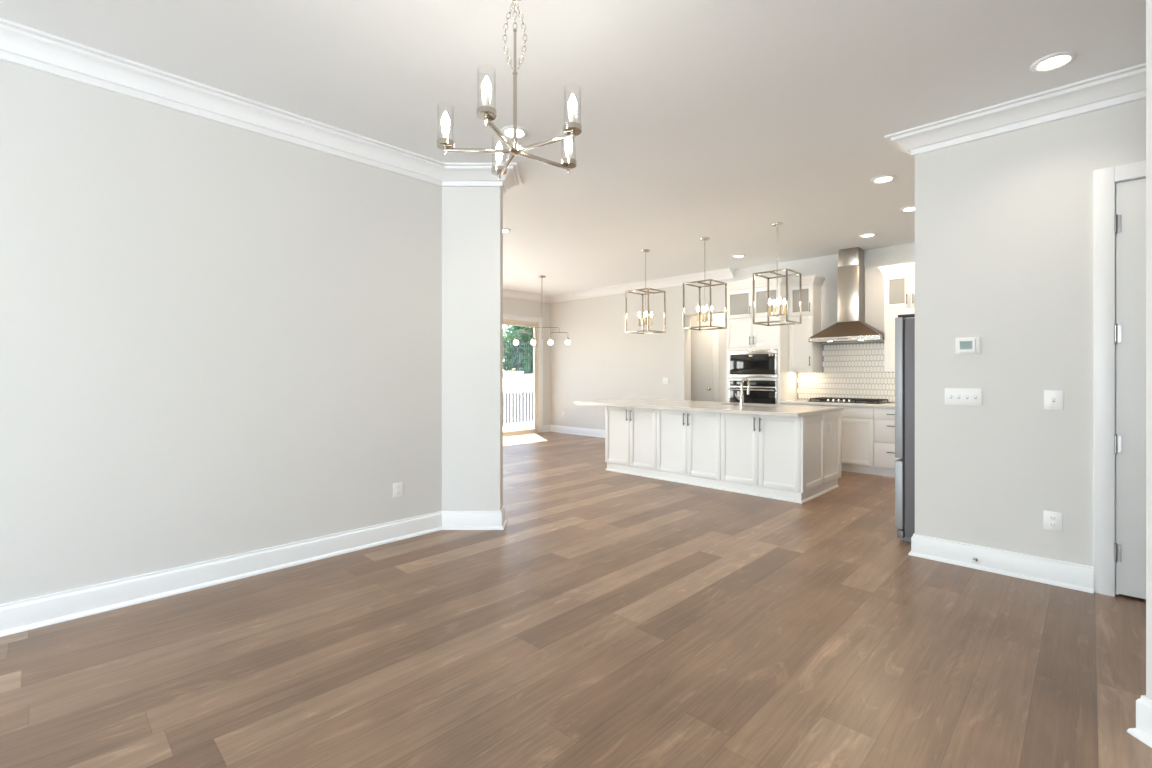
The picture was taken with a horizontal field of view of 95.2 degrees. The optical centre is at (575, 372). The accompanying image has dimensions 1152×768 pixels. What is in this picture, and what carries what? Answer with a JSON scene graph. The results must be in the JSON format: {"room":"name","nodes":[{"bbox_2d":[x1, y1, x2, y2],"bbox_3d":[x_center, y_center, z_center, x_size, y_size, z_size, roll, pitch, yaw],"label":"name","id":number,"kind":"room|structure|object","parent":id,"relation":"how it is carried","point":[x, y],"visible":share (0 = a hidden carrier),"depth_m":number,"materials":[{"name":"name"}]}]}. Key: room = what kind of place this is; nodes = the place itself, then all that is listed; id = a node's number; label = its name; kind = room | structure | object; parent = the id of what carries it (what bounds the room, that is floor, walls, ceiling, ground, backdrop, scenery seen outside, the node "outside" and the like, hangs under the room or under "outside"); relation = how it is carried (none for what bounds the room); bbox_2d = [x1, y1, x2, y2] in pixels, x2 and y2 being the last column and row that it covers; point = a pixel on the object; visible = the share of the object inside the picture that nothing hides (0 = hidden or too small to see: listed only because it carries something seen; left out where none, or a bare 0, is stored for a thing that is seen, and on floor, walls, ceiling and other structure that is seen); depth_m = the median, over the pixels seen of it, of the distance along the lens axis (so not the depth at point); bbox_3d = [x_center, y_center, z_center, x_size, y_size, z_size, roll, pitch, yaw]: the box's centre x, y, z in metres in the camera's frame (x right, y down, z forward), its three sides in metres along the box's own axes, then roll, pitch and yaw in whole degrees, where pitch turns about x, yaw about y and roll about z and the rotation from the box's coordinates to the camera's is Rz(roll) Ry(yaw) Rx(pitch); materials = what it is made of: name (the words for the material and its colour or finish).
{"room":"empty dining room","nodes":[
{"label":"empty dining room","id":0,"kind":"room"},
{"bbox_2d":[0,60,502,604],"bbox_3d":[-4.189,-0.200,1.196,0.515,3.040,9.856,0,0,44],"label":"wall","id":1,"kind":"structure","parent":0,"point":[218,340],"depth_m":3.31,"materials":[{"name":"paint"}]},
{"bbox_2d":[0,506,506,636],"bbox_3d":[-4.164,1.244,1.204,0.587,0.152,9.905,0,0,44],"label":"baseboard","id":2,"kind":"structure","parent":1,"relation":"attached to","point":[41,611],"depth_m":3.29,"materials":[{"name":"paint"}]},
{"bbox_2d":[0,18,521,193],"bbox_3d":[-4.072,-1.649,1.236,0.845,0.143,10.077,0,0,44],"label":"trim","id":3,"kind":"structure","parent":1,"relation":"attached to","point":[21,45],"depth_m":3.25,"materials":[{"name":"paint"}]},
{"bbox_2d":[393,482,402,497],"bbox_3d":[-1.411,0.928,4.173,0.009,0.118,0.084,0,0,44],"label":"power outlet","id":4,"kind":"object","parent":1,"relation":"attached to","point":[397,487],"visible":1,"depth_m":4.17,"materials":[{"name":"white plastic"}]},
{"bbox_2d":[503,297,549,432],"bbox_3d":[-5.911,-0.200,6.542,0.160,3.040,15.100,0,0,44],"label":"wall","id":5,"kind":"structure","parent":0,"point":[512,306],"depth_m":11.74,"materials":[{"name":"paint"}]},
{"bbox_2d":[503,319,537,436],"bbox_3d":[-1.777,0.100,10.752,0.152,2.440,2.580,0,0,44],"label":"door","id":6,"kind":"structure","parent":5,"relation":"in","point":[505,321],"depth_m":11.61,"materials":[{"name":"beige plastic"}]},
{"bbox_2d":[503,314,542,432],"bbox_3d":[-1.725,0.045,10.700,0.020,2.550,2.820,0,0,44],"label":"trim","id":7,"kind":"structure","parent":5,"relation":"attached to","point":[505,316],"depth_m":11.65,"materials":[{"name":"paint"}]},
{"bbox_2d":[503,268,733,302],"bbox_3d":[-4.250,-1.649,4.920,4.483,0.143,15.100,0,0,44],"label":"trim","id":8,"kind":"structure","parent":5,"relation":"attached to","point":[722,274],"depth_m":10.36,"materials":[{"name":"paint"}]},
{"bbox_2d":[0,0,1145,294],"bbox_3d":[-1.285,-1.780,2.821,11.980,0.120,16.560,0,0,44],"label":"ceiling","id":9,"kind":"structure","parent":0,"point":[722,121],"depth_m":3.14,"materials":[{"name":"paint"}]},
{"bbox_2d":[503,228,510,232],"bbox_3d":[-0.881,-1.714,6.340,0.196,0.012,0.196,0,0,44],"label":"recessed light","id":10,"kind":"object","parent":9,"relation":"in","point":[505,230],"visible":0.54,"depth_m":6.33,"materials":[{"name":"paint"}]},
{"bbox_2d":[437,0,581,180],"bbox_3d":[-0.252,-1.341,2.357,0.656,0.758,0.646,0,0,44],"label":"chandelier","id":11,"kind":"object","parent":9,"relation":"hanging from","point":[486,113],"visible":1,"depth_m":2.33,"materials":[{"name":"silver metal"}]},
{"bbox_2d":[500,126,527,138],"bbox_3d":[-0.440,-1.714,3.757,0.196,0.012,0.196,0,0,44],"label":"recessed light","id":12,"kind":"object","parent":9,"relation":"in","point":[507,131],"visible":0.8,"depth_m":3.74,"materials":[{"name":"paint"}]},
{"bbox_2d":[513,338,518,344],"label":"lampshade","id":13,"kind":"object","parent":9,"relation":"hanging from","point":[515,342],"depth_m":9.33,"materials":[{"name":"white glass"}]},
{"bbox_2d":[517,326,570,344],"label":"globe chandelier","id":14,"kind":"object","parent":9,"relation":"hanging from","point":[533,341],"depth_m":9.34,"materials":[{"name":"white glass"}]},
{"bbox_2d":[625,249,665,333],"bbox_3d":[0.974,-1.143,7.380,0.401,1.155,0.401,0,0,44],"label":"lantern pendant","id":15,"kind":"object","parent":9,"relation":"hanging from","point":[645,316],"visible":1,"depth_m":7.37,"materials":[{"name":"silver metal"}]},
{"bbox_2d":[683,237,726,330],"bbox_3d":[1.646,-1.143,6.723,0.401,1.155,0.401,0,0,44],"label":"lantern pendant","id":16,"kind":"object","parent":9,"relation":"hanging from","point":[704,239],"visible":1,"depth_m":6.72,"materials":[{"name":"silver metal"}]},
{"bbox_2d":[697,306,699,320],"bbox_3d":[1.561,-0.761,6.722,0.035,0.192,0.036,0,0,44],"label":"candle holder","id":17,"kind":"object","parent":16,"relation":"on","point":[698,306],"depth_m":6.71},
{"bbox_2d":[732,254,745,257],"bbox_3d":[2.391,-1.714,7.729,0.196,0.012,0.196,0,0,44],"label":"recessed light","id":18,"kind":"object","parent":9,"relation":"in","point":[738,255],"visible":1,"depth_m":7.72,"materials":[{"name":"paint"}]},
{"bbox_2d":[753,222,801,325],"bbox_3d":[2.318,-1.143,6.066,0.401,1.155,0.401,0,0,44],"label":"lantern pendant","id":19,"kind":"object","parent":9,"relation":"hanging from","point":[785,307],"visible":1,"depth_m":6.06,"materials":[{"name":"silver metal"}]},
{"bbox_2d":[768,299,770,314],"bbox_3d":[2.233,-0.761,6.066,0.035,0.192,0.036,0,0,44],"label":"candle holder","id":20,"kind":"object","parent":19,"relation":"on","point":[769,299],"depth_m":6.06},
{"bbox_2d":[778,298,781,314],"bbox_3d":[2.320,-0.761,5.981,0.035,0.192,0.036,0,0,44],"label":"candle holder","id":21,"kind":"object","parent":19,"relation":"on","point":[779,313],"depth_m":5.97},
{"bbox_2d":[783,299,785,314],"bbox_3d":[2.404,-0.761,6.067,0.035,0.192,0.036,0,0,44],"label":"candle holder","id":22,"kind":"object","parent":19,"relation":"on","point":[784,306],"depth_m":6.06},
{"bbox_2d":[859,233,876,237],"bbox_3d":[3.635,-1.714,6.556,0.196,0.012,0.196,0,0,44],"label":"recessed light","id":23,"kind":"object","parent":9,"relation":"in","point":[865,234],"visible":1,"depth_m":6.54,"materials":[{"name":"paint"}]},
{"bbox_2d":[871,175,895,183],"bbox_3d":[2.724,-1.714,4.664,0.196,0.012,0.196,0,0,44],"label":"recessed light","id":24,"kind":"object","parent":9,"relation":"in","point":[884,178],"visible":1,"depth_m":4.65,"materials":[{"name":"paint"}]},
{"bbox_2d":[900,206,914,211],"bbox_3d":[3.499,-1.714,5.501,0.196,0.012,0.196,0,0,44],"label":"recessed light","id":25,"kind":"object","parent":9,"relation":"in","point":[909,208],"visible":0.73,"depth_m":5.51,"materials":[{"name":"paint"}]},
{"bbox_2d":[1030,51,1077,71],"bbox_3d":[2.635,-1.714,2.906,0.196,0.012,0.196,0,0,44],"label":"recessed light","id":26,"kind":"object","parent":9,"relation":"in","point":[1057,60],"visible":1,"depth_m":2.89,"materials":[{"name":"paint"}]},
{"bbox_2d":[0,432,1151,767],"bbox_3d":[-1.285,1.380,2.821,11.980,0.120,16.560,0,0,44],"label":"floor","id":27,"kind":"structure","parent":0,"point":[613,619],"depth_m":2.44,"materials":[{"name":"brown wood"}]},
{"bbox_2d":[605,406,656,469],"bbox_3d":[0.891,0.825,7.059,0.848,0.780,0.615,0,0,44],"label":"base cabinet","id":28,"kind":"object","parent":27,"relation":"on","point":[630,433],"visible":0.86,"depth_m":6.84,"materials":[{"name":"paint"}]},
{"bbox_2d":[657,409,720,479],"bbox_3d":[1.509,0.825,6.455,0.878,0.780,0.615,0,0,44],"label":"base cabinet","id":29,"kind":"object","parent":27,"relation":"on","point":[688,442],"visible":0.8,"depth_m":6.23,"materials":[{"name":"paint"}]},
{"bbox_2d":[605,462,838,503],"bbox_3d":[1.722,1.268,6.625,2.637,0.104,1.094,0,0,44],"label":"plinth","id":30,"kind":"object","parent":27,"relation":"on","point":[778,494],"visible":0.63,"depth_m":5.94,"materials":[{"name":"paint"}]},
{"bbox_2d":[721,413,799,492],"bbox_3d":[2.143,0.825,5.836,0.888,0.780,0.615,0,0,44],"label":"base cabinet","id":31,"kind":"object","parent":27,"relation":"on","point":[756,450],"visible":0.82,"depth_m":5.62,"materials":[{"name":"paint"}]},
{"bbox_2d":[800,411,840,492],"bbox_3d":[2.683,0.825,5.732,0.026,0.780,1.150,0,0,44],"label":"island end panel","id":32,"kind":"object","parent":31,"relation":"attached to","point":[820,449],"visible":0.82,"depth_m":5.67,"materials":[{"name":"paint"}]},
{"bbox_2d":[725,275,796,403],"bbox_3d":[2.856,-0.043,8.073,0.905,2.725,0.653,0,0,44],"label":"oven tower","id":33,"kind":"object","parent":27,"relation":"on","point":[742,334],"visible":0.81,"depth_m":7.89,"materials":[{"name":"paint"}]},
{"bbox_2d":[728,379,776,403],"bbox_3d":[2.722,0.350,7.975,0.754,0.500,0.365,0,0,44],"label":"wall oven","id":34,"kind":"object","parent":33,"relation":"in","point":[761,391],"visible":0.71,"depth_m":7.84,"materials":[{"name":"black glass"}]},
{"bbox_2d":[729,349,776,377],"bbox_3d":[2.743,-0.136,7.997,0.754,0.421,0.304,0,0,44],"label":"microwave","id":35,"kind":"object","parent":33,"relation":"in","point":[742,363],"visible":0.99,"depth_m":7.87,"materials":[{"name":"black glass"}]},
{"bbox_2d":[804,404,875,474],"bbox_3d":[3.697,0.879,7.266,0.893,0.882,0.633,0,0,44],"label":"base cabinet","id":36,"kind":"object","parent":27,"relation":"on","point":[857,423],"visible":0.43,"depth_m":6.90,"materials":[{"name":"paint"}]},
{"bbox_2d":[874,407,899,476],"bbox_3d":[4.297,0.879,6.679,0.783,0.882,0.634,0,0,44],"label":"base cabinet","id":37,"kind":"object","parent":27,"relation":"on","point":[884,418],"visible":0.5,"depth_m":6.67,"materials":[{"name":"paint"}]},
{"bbox_2d":[895,314,914,541],"bbox_3d":[3.088,0.431,4.205,0.859,1.778,0.912,0,0,44],"label":"fridge","id":38,"kind":"object","parent":27,"relation":"on","point":[904,325],"visible":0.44,"depth_m":4.09,"materials":[{"name":"metal"}]},
{"bbox_3d":[4.900,0.879,6.091,0.898,0.882,0.633,0,0,44],"label":"base cabinet","id":39,"kind":"object","parent":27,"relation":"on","visible":0},
{"bbox_2d":[780,399,894,407],"bbox_3d":[4.191,0.418,6.784,2.913,0.038,0.633,0,0,44],"label":"countertop","id":40,"kind":"structure","parent":39,"relation":"on","point":[794,401],"depth_m":7.05,"materials":[{"name":"stone"}]},
{"bbox_2d":[808,397,889,403],"bbox_3d":[3.733,0.376,7.229,0.900,0.046,0.500,0,0,44],"label":"gas cooktop","id":41,"kind":"object","parent":40,"relation":"in","point":[819,399],"visible":1,"depth_m":7.10,"materials":[{"name":"black metal"}]},
{"bbox_3d":[1.950,0.825,6.878,2.620,0.780,0.604,0,0,44],"label":"cabinet","id":42,"kind":"object","parent":27,"relation":"on","visible":0},
{"bbox_2d":[574,398,843,416],"bbox_3d":[1.552,0.416,6.756,3.100,0.036,1.365,0,0,44],"label":"countertop","id":43,"kind":"structure","parent":42,"relation":"on","point":[686,405],"depth_m":6.25,"materials":[{"name":"stone"}]},
{"bbox_2d":[735,378,749,405],"bbox_3d":[2.056,0.229,6.493,0.118,0.337,0.220,0,0,44],"label":"faucet","id":44,"kind":"object","parent":43,"relation":"on","point":[741,398],"visible":1,"depth_m":6.41,"materials":[{"name":"silver metal"}]},
{"bbox_2d":[691,313,724,401],"bbox_3d":[2.224,-0.200,9.863,2.200,3.040,0.580,0,0,44],"label":"wall","id":45,"kind":"structure","parent":0,"point":[718,319],"depth_m":9.64,"materials":[{"name":"paint"}]},
{"bbox_2d":[691,331,712,400],"bbox_3d":[2.255,0.269,9.953,0.712,2.073,0.104,0,0,44],"label":"door","id":46,"kind":"structure","parent":45,"relation":"in","point":[701,342],"depth_m":9.86,"materials":[{"name":"paint"}]},
{"bbox_2d":[691,327,717,401],"bbox_3d":[2.286,0.225,9.985,0.912,2.190,0.018,0,0,44],"label":"trim","id":47,"kind":"structure","parent":45,"relation":"attached to","point":[715,332],"depth_m":9.70,"materials":[{"name":"paint"}]},
{"bbox_2d":[550,243,914,429],"bbox_3d":[2.517,-0.200,9.018,8.760,3.040,0.220,0,0,44],"label":"wall","id":48,"kind":"structure","parent":0,"point":[601,361],"depth_m":10.11,"materials":[{"name":"paint"}]},
{"bbox_2d":[543,425,604,437],"bbox_3d":[0.596,1.244,10.572,3.520,0.152,0.240,0,0,44],"label":"baseboard","id":49,"kind":"structure","parent":48,"relation":"attached to","point":[546,428],"depth_m":11.32,"materials":[{"name":"paint"}]},
{"bbox_2d":[663,378,667,383],"bbox_3d":[1.648,0.145,9.702,0.120,0.118,0.014,0,0,44],"label":"light switch","id":50,"kind":"object","parent":48,"relation":"attached to","point":[665,380],"visible":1,"depth_m":9.70,"materials":[{"name":"white plastic"}]},
{"bbox_2d":[788,275,824,371],"bbox_3d":[3.383,-0.707,7.747,0.405,1.377,0.383,0,0,44],"label":"upper cabinet","id":51,"kind":"object","parent":48,"relation":"attached to","point":[804,356],"visible":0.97,"depth_m":7.68,"materials":[{"name":"paint"}]},
{"bbox_2d":[808,247,883,343],"bbox_3d":[3.773,-1.077,7.284,0.900,1.284,0.502,0,0,44],"label":"range hood","id":52,"kind":"object","parent":48,"relation":"attached to","point":[851,326],"visible":0.98,"depth_m":7.24,"materials":[{"name":"silver metal"}]},
{"bbox_2d":[797,341,894,401],"bbox_3d":[4.405,-0.017,7.013,2.897,0.830,0.007,0,0,44],"label":"tile backsplash","id":53,"kind":"structure","parent":48,"relation":"attached to","point":[849,370],"depth_m":7.48,"materials":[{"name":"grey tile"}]},
{"bbox_2d":[808,377,813,384],"bbox_3d":[3.513,0.120,7.870,0.075,0.118,0.009,0,0,44],"label":"power outlet","id":54,"kind":"object","parent":53,"relation":"attached to","point":[810,379],"visible":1,"depth_m":7.87,"materials":[{"name":"white plastic"}]},
{"bbox_2d":[878,262,914,371],"bbox_3d":[4.564,-0.707,6.594,1.295,1.377,0.383,0,0,44],"label":"upper cabinet","id":55,"kind":"object","parent":48,"relation":"attached to","point":[899,288],"visible":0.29,"depth_m":6.86,"materials":[{"name":"paint"}]},
{"bbox_2d":[915,99,1145,566],"bbox_3d":[3.913,-0.200,2.511,3.910,3.040,0.160,0,0,44],"label":"wall","id":56,"kind":"structure","parent":0,"point":[1004,223],"depth_m":3.44,"materials":[{"name":"paint"}]},
{"bbox_2d":[945,388,981,405],"bbox_3d":[2.659,0.165,3.613,0.201,0.118,0.014,0,0,44],"label":"light switch","id":57,"kind":"object","parent":56,"relation":"attached to","point":[953,396],"visible":1,"depth_m":3.61,"materials":[{"name":"white plastic"}]},
{"bbox_2d":[955,337,980,353],"bbox_3d":[2.672,-0.187,3.591,0.140,0.114,0.028,0,0,44],"label":"thermostat","id":58,"kind":"object","parent":56,"relation":"attached to","point":[965,345],"visible":1,"depth_m":3.58,"materials":[{"name":"white plastic"}]},
{"bbox_2d":[908,533,1093,593],"bbox_3d":[2.833,1.244,3.565,0.960,0.152,0.228,0,0,44],"label":"baseboard","id":59,"kind":"structure","parent":56,"relation":"attached to","point":[1059,573],"depth_m":3.44,"materials":[{"name":"paint"}]},
{"bbox_2d":[885,63,1145,159],"bbox_3d":[3.802,-1.649,2.509,4.066,0.143,0.316,0,0,44],"label":"trim","id":60,"kind":"structure","parent":56,"relation":"attached to","point":[1127,85],"depth_m":3.33,"materials":[{"name":"paint"}]},
{"bbox_2d":[1044,390,1062,409],"bbox_3d":[2.987,0.170,3.292,0.090,0.122,0.014,0,0,44],"label":"light switch","id":61,"kind":"object","parent":56,"relation":"attached to","point":[1053,399],"visible":1,"depth_m":3.29,"materials":[{"name":"white plastic"}]},
{"bbox_2d":[1044,511,1062,531],"bbox_3d":[2.987,0.928,3.296,0.088,0.118,0.009,0,0,44],"label":"power outlet","id":62,"kind":"object","parent":56,"relation":"attached to","point":[1053,521],"visible":1,"depth_m":3.29,"materials":[{"name":"white plastic"}]},
{"bbox_2d":[1049,515,1056,520],"bbox_3d":[2.985,0.907,3.294,0.034,0.029,0.003,0,0,44],"label":"socket","id":63,"kind":"object","parent":62,"relation":"attached to","point":[1051,517],"depth_m":3.29,"materials":[{"name":"white plastic"}]},
{"bbox_2d":[1049,522,1056,526],"bbox_3d":[2.985,0.949,3.294,0.034,0.029,0.003,0,0,44],"label":"socket","id":64,"kind":"object","parent":62,"relation":"attached to","point":[1051,524],"depth_m":3.29,"materials":[{"name":"white plastic"}]},
{"bbox_2d":[1094,160,1145,596],"bbox_3d":[3.524,0.051,2.884,0.980,2.538,0.178,0,0,44],"label":"trim","id":65,"kind":"structure","parent":56,"relation":"attached to","point":[1105,180],"depth_m":3.13,"materials":[{"name":"paint"}]},
{"bbox_2d":[1115,178,1145,598],"bbox_3d":[3.460,0.089,2.826,0.802,2.425,0.110,0,0,44],"label":"door","id":66,"kind":"structure","parent":56,"relation":"in","point":[1130,216],"depth_m":3.07,"materials":[{"name":"paint"}]},
{"bbox_2d":[1146,0,1151,698],"bbox_3d":[-0.303,-0.200,-2.561,2.855,3.040,9.912,0,0,44],"label":"wall","id":67,"kind":"structure","parent":0,"point":[1148,2],"depth_m":1.89,"materials":[{"name":"paint"}]},
{"bbox_2d":[1127,695,1151,747],"bbox_3d":[-0.312,1.244,-2.529,2.893,0.152,9.946,0,0,44],"label":"baseboard","id":68,"kind":"structure","parent":67,"relation":"attached to","point":[1143,730],"depth_m":1.89,"materials":[{"name":"paint"}]},
{"label":"outside","id":69,"kind":"structure","parent":0,"visible":0},
{"bbox_2d":[503,425,532,431],"bbox_3d":[-1.780,1.415,11.942,1.465,0.130,4.600,0,0,44],"label":"deck","id":70,"kind":"object","parent":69,"point":[527,426],"depth_m":12.80,"materials":[{"name":"white wood"}]},
{"bbox_2d":[503,390,532,424],"bbox_3d":[-2.125,0.845,12.279,0.110,1.010,4.610,0,0,44],"label":"deck railing","id":71,"kind":"object","parent":70,"relation":"on","point":[527,391],"visible":0.15,"depth_m":12.96,"materials":[{"name":"white wood"}]},
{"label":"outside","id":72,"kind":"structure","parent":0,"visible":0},
{"bbox_2d":[503,377,532,427],"bbox_3d":[-14.688,1.270,35.311,49.640,2.500,90.000,0,0,44],"label":"ground","id":73,"kind":"structure","parent":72,"point":[509,383],"depth_m":24.44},
{"bbox_2d":[503,340,529,373],"bbox_3d":[-2.298,-0.780,29.850,0.040,1.960,12.500,0,0,44],"label":"metal fence","id":74,"kind":"object","parent":73,"relation":"on","point":[504,342],"visible":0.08,"depth_m":28.84,"materials":[{"name":"metal"}]},
{"bbox_2d":[503,325,532,373],"bbox_3d":[-3.219,-2.462,33.523,4.390,5.474,3.841,0,0,-6],"label":"leafy tree","id":75,"kind":"object","parent":73,"relation":"on","point":[513,330],"visible":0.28,"depth_m":32.48,"materials":[{"name":"green plant"}]},
{"bbox_2d":[503,371,532,376],"bbox_3d":[-2.877,0.210,27.969,0.600,0.620,24.000,0,0,44],"label":"wall","id":76,"kind":"structure","parent":73,"relation":"on","point":[505,373],"depth_m":27.27,"materials":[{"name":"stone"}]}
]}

